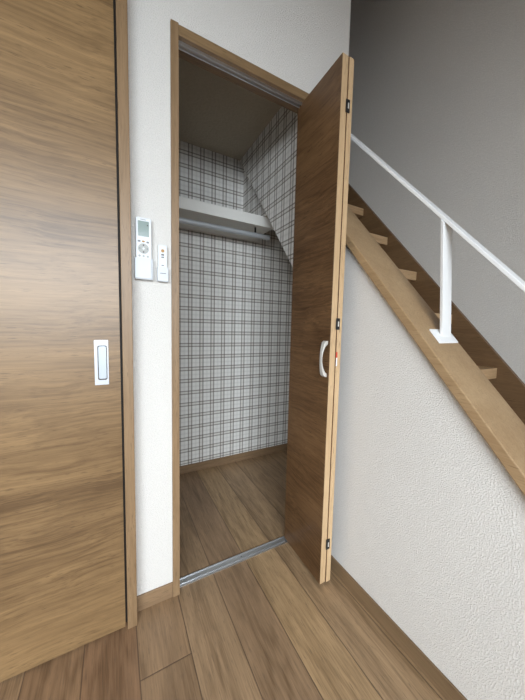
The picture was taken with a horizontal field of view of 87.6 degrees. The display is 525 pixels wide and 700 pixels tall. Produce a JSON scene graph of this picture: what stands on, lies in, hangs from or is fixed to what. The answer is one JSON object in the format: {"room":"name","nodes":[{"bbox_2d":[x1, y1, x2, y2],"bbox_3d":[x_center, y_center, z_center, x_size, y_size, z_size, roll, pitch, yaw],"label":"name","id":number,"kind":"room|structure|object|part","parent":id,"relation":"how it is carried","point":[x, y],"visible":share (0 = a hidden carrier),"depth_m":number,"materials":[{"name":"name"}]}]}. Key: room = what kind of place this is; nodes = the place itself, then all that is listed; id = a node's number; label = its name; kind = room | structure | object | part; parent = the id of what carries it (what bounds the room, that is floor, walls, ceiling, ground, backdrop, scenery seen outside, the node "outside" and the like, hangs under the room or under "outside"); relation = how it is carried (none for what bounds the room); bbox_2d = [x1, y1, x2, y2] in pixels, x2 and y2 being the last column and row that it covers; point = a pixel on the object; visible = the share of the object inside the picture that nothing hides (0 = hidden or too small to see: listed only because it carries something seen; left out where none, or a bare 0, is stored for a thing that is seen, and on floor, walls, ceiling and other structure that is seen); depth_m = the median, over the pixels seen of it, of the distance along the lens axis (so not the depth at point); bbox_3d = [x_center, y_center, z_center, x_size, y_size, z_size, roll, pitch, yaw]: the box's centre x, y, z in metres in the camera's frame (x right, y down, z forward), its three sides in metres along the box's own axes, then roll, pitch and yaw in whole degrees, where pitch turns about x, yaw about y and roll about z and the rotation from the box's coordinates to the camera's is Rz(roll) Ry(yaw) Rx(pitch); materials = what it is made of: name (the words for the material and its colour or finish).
{"room":"home hallway","nodes":[
{"label":"home hallway","id":0,"kind":"room"},
{"bbox_2d":[0,450,445,699],"bbox_3d":[-0.476,0.942,0.972,3.250,0.060,4.150,-1,5,-28],"label":"floor","id":1,"kind":"structure","parent":0,"point":[262,626],"depth_m":0.89,"materials":[{"name":"brown wood"}]},
{"bbox_2d":[180,536,286,587],"bbox_3d":[-0.088,0.900,1.190,0.548,0.005,0.037,-1,5,-28],"label":"door track","id":2,"kind":"object","parent":1,"relation":"on","point":[229,562],"visible":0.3,"depth_m":1.16,"materials":[{"name":"metal"}]},
{"bbox_2d":[348,184,524,423],"bbox_3d":[0.664,-0.360,1.357,0.627,2.525,2.100,-1,5,-28],"label":"staircase","id":3,"kind":"structure","parent":1,"relation":"on","point":[497,371],"depth_m":1.40,"materials":[{"name":"brown wood"}]},
{"bbox_2d":[179,58,281,159],"bbox_3d":[-0.266,-1.280,1.362,0.675,0.060,0.773,-1,5,-28],"label":"ceiling","id":4,"kind":"structure","parent":0,"point":[218,115],"depth_m":1.45,"materials":[{"name":"paper"}]},
{"bbox_2d":[179,140,292,465],"bbox_3d":[-0.166,-0.265,2.011,1.428,2.187,0.100,-1,5,-28],"label":"wall","id":5,"kind":"structure","parent":0,"point":[235,295],"depth_m":1.92,"materials":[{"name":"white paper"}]},
{"bbox_2d":[179,196,273,242],"bbox_3d":[-0.325,-0.782,1.644,0.815,0.061,0.304,-1,5,-28],"label":"closet shelf","id":6,"kind":"object","parent":5,"relation":"attached to","point":[189,208],"visible":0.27,"depth_m":1.62,"materials":[{"name":"white laminate"}]},
{"bbox_2d":[179,217,269,239],"bbox_3d":[-0.314,-0.753,1.622,0.812,0.063,0.030,-1,5,-28],"label":"hanging rod","id":7,"kind":"object","parent":6,"relation":"attached to","point":[254,234],"visible":0.62,"depth_m":1.66,"materials":[{"name":"silver metal"}]},
{"bbox_2d":[180,443,286,473],"bbox_3d":[-0.222,0.803,2.022,1.300,0.056,0.007,-1,5,-28],"label":"baseboard","id":8,"kind":"structure","parent":5,"relation":"attached to","point":[192,467],"depth_m":2.01,"materials":[{"name":"brown wood"}]},
{"bbox_2d":[127,0,350,595],"bbox_3d":[-0.716,-0.826,0.682,2.420,3.500,0.067,-1,5,-28],"label":"wall","id":9,"kind":"structure","parent":0,"point":[297,42],"depth_m":0.93,"materials":[{"name":"white paint"}]},
{"bbox_2d":[0,0,126,681],"bbox_3d":[-0.857,-0.087,0.606,0.969,2.022,0.035,-1,5,-28],"label":"door","id":10,"kind":"structure","parent":9,"relation":"in","point":[63,574],"depth_m":0.75,"materials":[{"name":"brown wood"}]},
{"bbox_3d":[-0.474,0.037,0.806,0.036,0.132,0.002,-1,5,-28],"label":"flush pull","id":11,"kind":"part","parent":10,"relation":"part of","materials":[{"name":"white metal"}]},
{"bbox_2d":[115,0,136,628],"bbox_3d":[-0.859,-0.100,0.606,1.029,2.060,0.053,-1,5,-28],"label":"door frame","id":12,"kind":"structure","parent":9,"relation":"attached to","point":[121,5],"depth_m":0.82,"materials":[{"name":"brown wood"}]},
{"bbox_2d":[134,257,152,280],"bbox_3d":[-0.376,-0.283,0.867,0.053,0.118,0.024,-1,5,-28],"label":"cradle","id":13,"kind":"object","parent":9,"relation":"attached to","point":[143,267],"visible":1,"depth_m":0.86,"materials":[{"name":"white plastic"}]},
{"bbox_2d":[135,216,151,258],"bbox_3d":[-0.375,-0.322,0.863,0.046,0.181,0.018,-1,5,-28],"label":"remote control","id":14,"kind":"object","parent":13,"relation":"in","point":[143,239],"visible":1,"depth_m":0.85,"materials":[{"name":"white plastic"}]},
{"bbox_2d":[137,582,172,611],"bbox_3d":[-0.386,0.885,0.983,0.122,0.056,0.007,-1,5,-28],"label":"baseboard","id":15,"kind":"structure","parent":9,"relation":"attached to","point":[157,595],"depth_m":0.98,"materials":[{"name":"brown wood"}]},
{"bbox_2d":[157,267,168,282],"bbox_3d":[-0.328,-0.258,0.897,0.034,0.069,0.021,-1,5,-28],"label":"cradle","id":16,"kind":"object","parent":9,"relation":"attached to","point":[162,272],"visible":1,"depth_m":0.89,"materials":[{"name":"white plastic"}]},
{"bbox_2d":[158,245,166,267],"bbox_3d":[-0.327,-0.286,0.894,0.028,0.109,0.014,-1,5,-28],"label":"remote control","id":17,"kind":"object","parent":16,"relation":"in","point":[162,249],"visible":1,"depth_m":0.89,"materials":[{"name":"white plastic"}]},
{"bbox_2d":[170,19,308,596],"bbox_3d":[-0.062,-0.066,1.103,0.598,1.947,0.077,-1,5,-28],"label":"door frame","id":18,"kind":"structure","parent":9,"relation":"attached to","point":[178,32],"depth_m":0.94,"materials":[{"name":"brown wood"}]},
{"bbox_2d":[179,40,301,107],"bbox_3d":[-0.035,-0.997,1.016,0.547,0.010,0.020,-1,5,-28],"label":"door track","id":19,"kind":"object","parent":9,"relation":"attached to","point":[184,47],"visible":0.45,"depth_m":0.98,"materials":[{"name":"metal"}]},
{"bbox_2d":[284,53,353,583],"bbox_3d":[0.196,-0.048,1.102,0.083,1.903,0.274,-1,5,-28],"label":"door","id":20,"kind":"structure","parent":9,"relation":"in","point":[325,115],"depth_m":1.05,"materials":[{"name":"brown wood"}]},
{"bbox_3d":[0.221,0.033,0.998,0.025,0.132,0.019,-1,5,-28],"label":"bow handle","id":21,"kind":"part","parent":20,"relation":"part of","materials":[{"name":"silver metal"}]},
{"bbox_2d":[240,107,524,699],"bbox_3d":[0.410,-0.826,0.992,0.144,3.500,2.144,-1,5,-28],"label":"wall","id":22,"kind":"structure","parent":0,"point":[428,520],"depth_m":0.82,"materials":[{"name":"white paint"}]},
{"bbox_2d":[330,555,466,699],"bbox_3d":[0.504,0.925,0.746,0.007,0.056,1.270,-1,5,-28],"label":"baseboard","id":23,"kind":"structure","parent":22,"relation":"attached to","point":[428,668],"depth_m":0.86,"materials":[{"name":"brown wood"}]},
{"bbox_2d":[346,205,524,495],"bbox_3d":[0.598,0.166,0.688,0.165,1.582,1.335,-1,5,-28],"label":"stair stringer","id":24,"kind":"object","parent":22,"relation":"on","point":[495,420],"visible":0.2,"depth_m":0.76,"materials":[{"name":"brown wood"}]},
{"bbox_2d":[351,133,524,342],"bbox_3d":[0.597,-0.128,0.724,0.105,1.636,1.216,-1,5,-28],"label":"stair handrail","id":25,"kind":"object","parent":24,"relation":"on","point":[442,335],"visible":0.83,"depth_m":0.80,"materials":[{"name":"white metal"}]},
{"bbox_3d":[0.547,-0.042,0.825,0.101,0.040,0.031,-1,5,-28],"label":"foot plate","id":26,"kind":"part","parent":25,"relation":"part of","materials":[{"name":"white paint"}]},
{"bbox_3d":[0.540,-0.205,0.805,0.084,0.333,0.009,-1,5,-28],"label":"post","id":27,"kind":"part","parent":25,"relation":"part of","materials":[{"name":"white metal"}]},
{"bbox_2d":[349,0,524,383],"bbox_3d":[0.927,-0.866,1.616,0.100,3.500,4.050,-1,5,-28],"label":"wall","id":28,"kind":"structure","parent":0,"point":[439,85],"depth_m":1.41,"materials":[{"name":"white paint"}]}
]}

